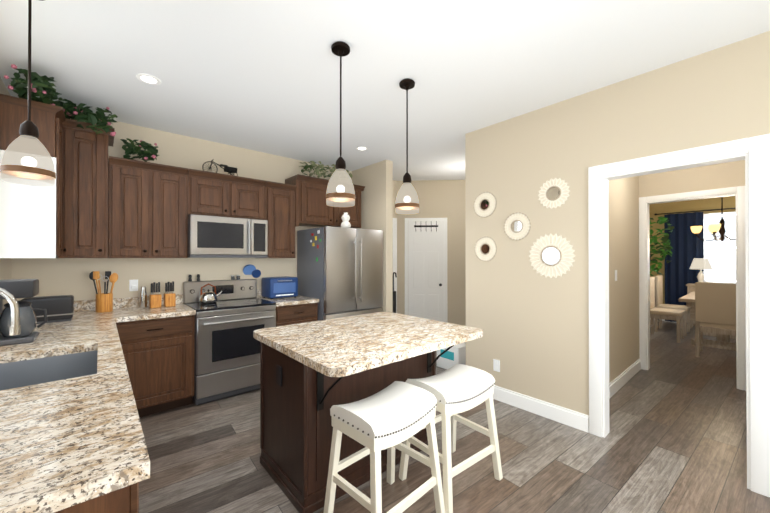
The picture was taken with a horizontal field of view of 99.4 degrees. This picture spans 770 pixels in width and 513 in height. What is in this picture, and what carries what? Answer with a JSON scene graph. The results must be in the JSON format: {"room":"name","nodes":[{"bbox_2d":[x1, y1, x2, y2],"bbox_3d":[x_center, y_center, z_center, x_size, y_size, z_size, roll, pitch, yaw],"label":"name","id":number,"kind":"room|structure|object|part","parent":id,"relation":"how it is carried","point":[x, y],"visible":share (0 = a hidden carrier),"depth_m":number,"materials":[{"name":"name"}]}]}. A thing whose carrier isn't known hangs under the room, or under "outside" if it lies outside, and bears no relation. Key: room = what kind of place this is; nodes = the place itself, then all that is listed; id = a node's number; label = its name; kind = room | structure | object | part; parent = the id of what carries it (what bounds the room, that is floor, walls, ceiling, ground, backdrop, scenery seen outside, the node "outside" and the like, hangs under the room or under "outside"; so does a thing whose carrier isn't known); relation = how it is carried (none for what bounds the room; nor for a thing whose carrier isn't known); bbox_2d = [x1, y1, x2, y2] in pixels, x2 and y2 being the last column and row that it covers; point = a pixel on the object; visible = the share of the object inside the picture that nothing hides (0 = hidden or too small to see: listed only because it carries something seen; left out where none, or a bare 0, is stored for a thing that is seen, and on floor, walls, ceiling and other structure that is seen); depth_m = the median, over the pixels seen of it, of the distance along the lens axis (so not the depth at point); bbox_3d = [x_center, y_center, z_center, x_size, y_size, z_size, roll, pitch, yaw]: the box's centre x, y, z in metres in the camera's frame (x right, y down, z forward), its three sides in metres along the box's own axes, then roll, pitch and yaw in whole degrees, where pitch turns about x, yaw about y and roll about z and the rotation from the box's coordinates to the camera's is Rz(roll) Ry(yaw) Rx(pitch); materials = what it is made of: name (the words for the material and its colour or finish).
{"room":"kitchen","nodes":[
{"label":"kitchen","id":0,"kind":"room"},
{"bbox_2d":[0,77,11,308],"bbox_3d":[-1.082,0.032,0.301,0.120,2.740,6.380,0,0,-41],"label":"wall","id":1,"kind":"structure","parent":0,"point":[5,268],"depth_m":2.54,"materials":[{"name":"beige paint"}]},
{"bbox_2d":[0,94,63,257],"bbox_3d":[-2.675,-0.560,2.466,0.321,1.145,0.292,0,0,-41],"label":"upper cabinet","id":2,"kind":"object","parent":1,"relation":"attached to","point":[47,120],"depth_m":2.41,"materials":[{"name":"brown wood"}]},
{"bbox_2d":[0,150,55,257],"bbox_3d":[-2.574,-0.363,2.342,0.304,0.750,0.019,0,0,-41],"label":"window","id":3,"kind":"structure","parent":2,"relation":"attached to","point":[27,221],"depth_m":2.34,"materials":[{"name":"white glass"}]},
{"bbox_2d":[11,121,396,302],"bbox_3d":[-1.552,0.051,4.206,4.550,2.740,0.120,0,0,-41],"label":"wall","id":4,"kind":"structure","parent":0,"point":[60,276],"depth_m":3.49,"materials":[{"name":"beige paint"}]},
{"bbox_2d":[58,118,109,257],"bbox_3d":[-2.660,-0.558,2.905,0.298,1.144,0.380,0,0,-41],"label":"upper cabinet","id":5,"kind":"object","parent":4,"relation":"attached to","point":[85,163],"depth_m":2.76,"materials":[{"name":"brown wood"}]},
{"bbox_2d":[4,64,158,161],"bbox_3d":[-2.414,-1.099,2.734,0.940,0.380,0.824,0,0,-41],"label":"greenery","id":6,"kind":"object","parent":5,"relation":"on","point":[44,89],"visible":0.9,"depth_m":2.66,"materials":[{"name":"green plant"}]},
{"bbox_2d":[129,279,137,290],"bbox_3d":[-2.512,0.289,3.267,0.070,0.115,0.030,0,0,-41],"label":"outlet","id":7,"kind":"object","parent":4,"relation":"attached to","point":[133,285],"visible":1,"depth_m":3.27,"materials":[{"name":"white plastic"}]},
{"bbox_2d":[110,156,189,257],"bbox_3d":[-2.327,-0.433,3.219,0.609,0.899,0.345,0,0,-41],"label":"upper cabinet","id":8,"kind":"object","parent":4,"relation":"attached to","point":[115,207],"depth_m":3.08,"materials":[{"name":"brown wood"}]},
{"bbox_2d":[190,169,265,219],"bbox_3d":[-1.800,-0.654,3.681,0.783,0.454,0.345,0,0,-41],"label":"upper cabinet","id":9,"kind":"object","parent":4,"relation":"attached to","point":[211,193],"depth_m":3.53,"materials":[{"name":"brown wood"}]},
{"bbox_2d":[202,159,237,175],"bbox_3d":[-1.832,-0.968,3.622,0.347,0.170,0.108,0,0,-41],"label":"decor","id":10,"kind":"object","parent":9,"relation":"on","point":[229,170],"visible":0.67,"depth_m":3.63,"materials":[{"name":"black metal"}]},
{"bbox_2d":[187,214,267,257],"bbox_3d":[-1.759,-0.204,3.630,0.776,0.435,0.472,0,0,-41],"label":"microwave","id":11,"kind":"object","parent":9,"relation":"attached to","point":[208,236],"visible":0.96,"depth_m":3.45,"materials":[{"name":"grey metal"}]},
{"bbox_2d":[243,264,260,277],"bbox_3d":[-1.637,0.181,4.024,0.215,0.173,0.091,0,0,-41],"label":"pot holder","id":12,"kind":"object","parent":4,"relation":"hanging from","point":[252,270],"visible":0.92,"depth_m":4.01,"materials":[{"name":"blue fabric"}]},
{"bbox_2d":[266,181,297,257],"bbox_3d":[-1.359,-0.429,4.065,0.379,0.899,0.345,0,0,-41],"label":"upper cabinet","id":13,"kind":"object","parent":4,"relation":"attached to","point":[279,196],"depth_m":3.93,"materials":[{"name":"brown wood"}]},
{"bbox_2d":[285,174,361,227],"bbox_3d":[-0.830,-0.717,4.522,1.012,0.600,0.355,0,0,-41],"label":"upper cabinet","id":14,"kind":"object","parent":4,"relation":"attached to","point":[310,207],"depth_m":4.26,"materials":[{"name":"brown wood"}]},
{"bbox_2d":[299,161,353,183],"bbox_3d":[-0.746,-1.116,4.412,0.736,0.285,0.488,0,0,-41],"label":"potted plant","id":15,"kind":"object","parent":14,"relation":"on","point":[314,165],"visible":0.62,"depth_m":4.33,"materials":[{"name":"green plant"}]},
{"bbox_2d":[393,218,396,312],"bbox_3d":[0.160,0.383,5.607,0.115,2.089,0.020,0,0,-41],"label":"door frame","id":16,"kind":"structure","parent":4,"relation":"attached to","point":[395,249],"depth_m":5.61,"materials":[{"name":"white wood"}]},
{"bbox_2d":[352,160,392,311],"bbox_3d":[-0.203,0.054,4.774,0.120,2.740,0.800,0,0,-41],"label":"wall","id":17,"kind":"structure","parent":0,"point":[376,180],"depth_m":4.51,"materials":[{"name":"beige paint"}]},
{"bbox_2d":[0,0,769,180],"bbox_3d":[2.719,-1.371,3.709,10.600,0.100,6.900,0,0,-41],"label":"ceiling","id":18,"kind":"structure","parent":0,"point":[263,76],"depth_m":2.20,"materials":[{"name":"white paint"}]},
{"bbox_2d":[0,0,55,186],"bbox_3d":[-1.742,-0.846,1.601,0.187,0.969,0.187,0,0,-41],"label":"light","id":19,"kind":"object","parent":18,"relation":"hanging from","point":[27,159],"visible":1,"depth_m":1.57,"materials":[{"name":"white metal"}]},
{"bbox_2d":[136,73,160,84],"bbox_3d":[-1.767,-1.324,2.445,0.156,0.006,0.156,0,0,-41],"label":"recessed light","id":20,"kind":"object","parent":18,"relation":"in","point":[148,79],"visible":1,"depth_m":2.44,"materials":[{"name":"white"}]},
{"bbox_2d":[326,41,354,206],"bbox_3d":[-0.280,-0.826,2.062,0.187,1.004,0.187,0,0,-41],"label":"pendant lamp","id":21,"kind":"object","parent":18,"relation":"hanging from","point":[340,191],"visible":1,"depth_m":2.02,"materials":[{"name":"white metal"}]},
{"bbox_2d":[356,146,367,150],"bbox_3d":[-0.282,-1.316,3.982,0.156,0.006,0.156,0,0,-41],"label":"recessed light","id":22,"kind":"object","parent":18,"relation":"in","point":[361,148],"visible":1,"depth_m":3.98,"materials":[{"name":"white"}]},
{"bbox_2d":[395,78,418,213],"bbox_3d":[0.168,-0.829,2.480,0.187,0.994,0.187,0,0,-41],"label":"pendant lamp","id":23,"kind":"object","parent":18,"relation":"hanging from","point":[407,201],"visible":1,"depth_m":2.44,"materials":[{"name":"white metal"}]},
{"bbox_2d":[691,197,735,240],"bbox_3d":[5.578,-0.782,5.437,0.738,1.059,0.724,0,0,-41],"label":"chandelier","id":24,"kind":"object","parent":18,"relation":"hanging from","point":[713,229],"visible":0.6,"depth_m":5.41,"materials":[{"name":"brown metal"}]},
{"bbox_2d":[397,180,465,325],"bbox_3d":[0.933,0.059,5.669,1.460,2.740,0.120,0,0,4],"label":"wall","id":25,"kind":"structure","parent":0,"point":[441,198],"depth_m":5.60,"materials":[{"name":"beige paint"}]},
{"bbox_2d":[408,221,443,321],"bbox_3d":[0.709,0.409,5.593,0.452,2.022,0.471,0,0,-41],"label":"pantry door","id":26,"kind":"structure","parent":25,"relation":"in","point":[426,269],"depth_m":5.58,"materials":[{"name":"white wood"}]},
{"bbox_2d":[405,218,447,322],"bbox_3d":[0.703,0.382,5.612,0.730,2.091,0.020,0,0,4],"label":"door frame","id":27,"kind":"structure","parent":25,"relation":"attached to","point":[445,264],"depth_m":5.60,"materials":[{"name":"white wood"}]},
{"bbox_2d":[139,319,769,512],"bbox_3d":[2.719,1.469,3.695,10.600,0.100,6.900,0,0,-41],"label":"floor","id":28,"kind":"structure","parent":0,"point":[674,440],"depth_m":2.29,"materials":[{"name":"brown wood"}]},
{"bbox_2d":[0,288,167,512],"bbox_3d":[-1.844,0.763,1.768,0.660,1.290,3.157,0,0,-41],"label":"countertop","id":29,"kind":"structure","parent":28,"relation":"on","point":[85,388],"depth_m":1.09,"materials":[{"name":"beige stone"}]},
{"bbox_2d":[0,279,47,345],"bbox_3d":[-2.179,0.319,1.918,0.277,0.360,0.220,0,0,-41],"label":"coffee maker","id":30,"kind":"object","parent":29,"relation":"on","point":[22,288],"visible":0.83,"depth_m":1.88,"materials":[{"name":"grey"}]},
{"bbox_2d":[20,295,76,323],"bbox_3d":[-2.591,0.406,2.527,0.302,0.192,0.174,0,0,-41],"label":"toaster","id":31,"kind":"object","parent":29,"relation":"on","point":[59,308],"visible":0.81,"depth_m":2.49,"materials":[{"name":"black plastic"}]},
{"bbox_2d":[89,271,117,312],"bbox_3d":[-2.567,0.318,2.986,0.203,0.372,0.120,0,0,-41],"label":"utensil crock","id":32,"kind":"object","parent":29,"relation":"on","point":[104,302],"visible":1,"depth_m":2.95,"materials":[{"name":"brown wood"}]},
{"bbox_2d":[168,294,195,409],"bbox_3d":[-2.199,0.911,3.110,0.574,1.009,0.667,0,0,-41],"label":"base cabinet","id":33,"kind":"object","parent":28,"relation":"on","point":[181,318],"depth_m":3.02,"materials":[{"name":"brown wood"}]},
{"bbox_2d":[139,286,146,307],"bbox_3d":[-2.368,0.400,3.200,0.060,0.210,0.060,0,0,-41],"label":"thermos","id":34,"kind":"object","parent":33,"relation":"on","point":[143,298],"visible":1,"depth_m":3.18,"materials":[{"name":"silver metal"}]},
{"bbox_2d":[183,279,275,404],"bbox_3d":[-1.667,0.846,3.528,0.768,1.145,0.705,0,0,-41],"label":"range","id":35,"kind":"object","parent":28,"relation":"on","point":[227,344],"visible":0.83,"depth_m":3.29,"materials":[{"name":"grey metal"}]},
{"bbox_2d":[199,283,222,303],"bbox_3d":[-1.880,0.395,3.533,0.229,0.213,0.176,0,0,-41],"label":"kettle","id":36,"kind":"object","parent":35,"relation":"on","point":[208,296],"visible":1,"depth_m":3.46,"materials":[{"name":"silver metal"}]},
{"bbox_2d":[188,274,239,281],"bbox_3d":[-1.933,0.235,3.724,0.538,0.075,0.042,0,0,-41],"label":"mill","id":37,"kind":"object","parent":35,"relation":"on","point":[198,277],"visible":0.98,"depth_m":3.61,"materials":[{"name":"black plastic"}]},
{"bbox_2d":[256,289,318,326],"bbox_3d":[-1.198,0.915,3.986,0.534,1.009,0.665,0,0,-41],"label":"base cabinet","id":38,"kind":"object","parent":28,"relation":"on","point":[298,309],"depth_m":3.78,"materials":[{"name":"brown wood"}]},
{"bbox_2d":[261,276,297,298],"bbox_3d":[-1.308,0.384,4.069,0.360,0.250,0.305,0,0,-41],"label":"bread box","id":39,"kind":"object","parent":38,"relation":"on","point":[278,287],"visible":1,"depth_m":3.96,"materials":[{"name":"blue metal"}]},
{"bbox_2d":[297,226,382,320],"bbox_3d":[-0.585,0.532,4.395,0.901,1.780,0.806,0,0,-41],"label":"fridge","id":40,"kind":"object","parent":28,"relation":"on","point":[339,272],"visible":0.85,"depth_m":4.09,"materials":[{"name":"grey metal"}]},
{"bbox_2d":[340,212,350,227],"bbox_3d":[-0.516,-0.467,4.291,0.140,0.215,0.140,0,0,-41],"label":"vase","id":41,"kind":"object","parent":40,"relation":"on","point":[345,217],"visible":0.85,"depth_m":4.25,"materials":[{"name":"white ceramic"}]},
{"bbox_2d":[253,312,482,512],"bbox_3d":[-0.108,0.955,2.214,1.220,0.911,1.045,0,0,-41],"label":"kitchen island","id":42,"kind":"object","parent":28,"relation":"on","point":[312,373],"visible":0.9,"depth_m":1.96,"materials":[{"name":"beige stone"}]},
{"bbox_2d":[324,381,444,512],"bbox_3d":[0.000,1.080,1.740,0.417,0.662,0.518,0,0,45],"label":"stool","id":43,"kind":"object","parent":28,"relation":"on","point":[390,418],"visible":1,"depth_m":1.68,"materials":[{"name":"white fabric"}]},
{"bbox_2d":[393,272,396,312],"bbox_3d":[0.149,0.842,5.469,0.140,1.170,0.132,0,0,-41],"label":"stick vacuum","id":44,"kind":"object","parent":28,"relation":"on","point":[394,301],"visible":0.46,"depth_m":5.45,"materials":[{"name":"grey plastic"}]},
{"bbox_2d":[399,364,502,512],"bbox_3d":[0.416,1.082,2.077,0.538,0.662,0.443,0,0,-41],"label":"stool","id":45,"kind":"object","parent":28,"relation":"on","point":[455,389],"visible":0.85,"depth_m":2.00,"materials":[{"name":"white wood"}]},
{"bbox_2d":[437,343,465,368],"bbox_3d":[0.876,1.266,4.177,0.262,0.309,0.350,0,0,-41],"label":"storage bin","id":46,"kind":"object","parent":28,"relation":"on","point":[452,356],"visible":0.5,"depth_m":4.05,"materials":[{"name":"white plastic"}]},
{"bbox_2d":[650,277,684,342],"bbox_3d":[4.885,0.898,5.703,0.470,1.059,0.480,0,0,-41],"label":"dining chair","id":47,"kind":"object","parent":28,"relation":"on","point":[677,315],"visible":0.58,"depth_m":5.63,"materials":[{"name":"brown wood"}]},
{"bbox_2d":[654,275,690,335],"bbox_3d":[5.449,0.901,6.197,0.470,1.059,0.480,0,0,-41],"label":"dining chair","id":48,"kind":"object","parent":28,"relation":"on","point":[658,291],"visible":0.83,"depth_m":6.19,"materials":[{"name":"brown wood"}]},
{"bbox_2d":[686,283,694,327],"bbox_3d":[6.673,0.993,6.189,0.446,0.874,1.390,0,0,-41],"label":"sideboard","id":49,"kind":"object","parent":28,"relation":"on","point":[690,287],"visible":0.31,"depth_m":6.52,"materials":[{"name":"brown wood"}]},
{"bbox_2d":[690,258,712,281],"bbox_3d":[6.349,0.297,6.568,0.340,0.520,0.340,0,0,-41],"label":"table lamp","id":50,"kind":"object","parent":49,"relation":"on","point":[701,264],"visible":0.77,"depth_m":6.50,"materials":[{"name":"white fabric"}]},
{"bbox_2d":[678,291,735,347],"bbox_3d":[5.619,1.047,5.394,1.700,0.759,0.950,0,0,-41],"label":"dining table","id":51,"kind":"object","parent":28,"relation":"on","point":[689,299],"visible":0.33,"depth_m":5.15,"materials":[{"name":"brown wood"}]},
{"bbox_2d":[695,282,735,356],"bbox_3d":[4.741,0.893,4.628,0.480,1.059,0.470,0,0,-41],"label":"dining chair","id":52,"kind":"object","parent":28,"relation":"on","point":[715,308],"visible":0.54,"depth_m":4.51,"materials":[{"name":"beige fabric"}]},
{"bbox_3d":[5.657,0.661,7.023,0.335,1.552,0.338,0,0,-41],"label":"plant stand","id":53,"kind":"object","parent":28,"relation":"on","visible":0},
{"bbox_2d":[650,216,673,275],"bbox_3d":[5.657,-0.187,7.031,0.677,1.282,0.822,0,0,-41],"label":"potted plant","id":54,"kind":"object","parent":53,"relation":"on","point":[665,240],"visible":0.46,"depth_m":6.88,"materials":[{"name":"green plant"}]},
{"bbox_2d":[465,88,602,423],"bbox_3d":[1.325,0.046,3.075,0.134,2.740,1.270,0,0,-41],"label":"wall","id":55,"kind":"structure","parent":0,"point":[527,319],"depth_m":2.96,"materials":[{"name":"beige paint"}]},
{"bbox_3d":[1.018,-0.529,3.338,0.013,0.267,0.268,0,0,-41],"label":"mirror","id":56,"kind":"part","parent":55,"relation":"part of","materials":[{"name":"beige"}]},
{"bbox_3d":[1.022,-0.077,3.330,0.013,0.259,0.260,0,0,-41],"label":"mirror","id":57,"kind":"part","parent":55,"relation":"part of","materials":[{"name":"beige"}]},
{"bbox_2d":[493,359,499,371],"bbox_3d":[1.105,1.079,3.236,0.008,0.115,0.070,0,0,-41],"label":"outlet","id":58,"kind":"object","parent":55,"relation":"attached to","point":[496,365],"visible":1,"depth_m":3.23,"materials":[{"name":"white plastic"}]},
{"bbox_3d":[1.242,-0.284,3.080,0.013,0.267,0.268,0,0,-41],"label":"mirror","id":59,"kind":"part","parent":55,"relation":"part of","materials":[{"name":"beige"}]},
{"bbox_2d":[493,385,588,432],"bbox_3d":[1.248,1.348,3.064,0.016,0.134,1.175,0,0,-41],"label":"baseboard","id":60,"kind":"structure","parent":55,"relation":"attached to","point":[568,417],"depth_m":2.88,"materials":[{"name":"white wood"}]},
{"bbox_3d":[1.445,-0.005,2.847,0.012,0.396,0.396,0,0,-41],"label":"mirror","id":61,"kind":"part","parent":55,"relation":"part of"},
{"bbox_3d":[1.460,-0.547,2.832,0.012,0.267,0.270,0,0,-41],"label":"mirror","id":62,"kind":"part","parent":55,"relation":"part of","materials":[{"name":"beige"}]},
{"bbox_2d":[609,176,638,382],"bbox_3d":[2.091,0.050,3.870,2.065,2.740,1.080,0,0,-41],"label":"wall block","id":63,"kind":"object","parent":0,"point":[624,263],"visible":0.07,"depth_m":3.67,"materials":[{"name":"beige paint"}]},
{"bbox_2d":[609,358,640,398],"bbox_3d":[2.451,1.350,3.451,2.065,0.134,0.016,0,0,-41],"label":"baseboard","id":64,"kind":"structure","parent":63,"relation":"attached to","point":[621,380],"depth_m":3.61,"materials":[{"name":"white wood"}]},
{"bbox_2d":[602,38,747,176],"bbox_3d":[2.002,-0.978,2.317,0.120,0.700,0.770,0,0,-41],"label":"wall","id":65,"kind":"structure","parent":0,"point":[696,101],"depth_m":2.22,"materials":[{"name":"beige paint"}]},
{"bbox_2d":[588,134,769,496],"bbox_3d":[2.002,0.346,2.310,0.156,2.129,0.950,0,0,-41],"label":"trim","id":66,"kind":"structure","parent":65,"relation":"attached to","point":[756,155],"depth_m":1.99,"materials":[{"name":"white wood"}]},
{"bbox_2d":[639,160,744,369],"bbox_3d":[3.779,0.048,3.599,0.120,2.740,4.950,0,0,-41],"label":"wall","id":67,"kind":"structure","parent":0,"point":[717,176],"depth_m":3.77,"materials":[{"name":"beige paint"}]},
{"bbox_2d":[639,186,745,390],"bbox_3d":[3.571,0.335,3.835,0.156,2.167,0.916,0,0,-41],"label":"trim","id":68,"kind":"structure","parent":67,"relation":"attached to","point":[738,192],"depth_m":3.70,"materials":[{"name":"white wood"}]},
{"bbox_2d":[649,196,735,303],"bbox_3d":[7.039,0.063,6.448,0.120,2.740,4.950,0,0,-41],"label":"wall","id":69,"kind":"structure","parent":0,"point":[696,205],"depth_m":7.15,"materials":[{"name":"brown paint"}]},
{"bbox_2d":[703,212,735,282],"bbox_3d":[7.082,-0.168,6.274,0.044,1.440,1.470,0,0,-41],"label":"dining room window","id":70,"kind":"structure","parent":69,"relation":"in","point":[720,255],"depth_m":6.61,"materials":[{"name":"white glass"}]},
{"bbox_2d":[654,208,735,321],"bbox_3d":[6.871,0.220,6.396,0.070,2.385,2.495,0,0,-41],"label":"curtain","id":71,"kind":"object","parent":70,"relation":"hanging from","point":[687,244],"visible":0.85,"depth_m":7.00,"materials":[{"name":"blue fabric"}]},
{"bbox_2d":[748,31,769,137],"bbox_3d":[3.048,0.036,1.115,0.120,2.740,2.410,0,0,-41],"label":"wall","id":72,"kind":"structure","parent":0,"point":[759,85],"depth_m":1.95,"materials":[{"name":"beige paint"}]}
]}

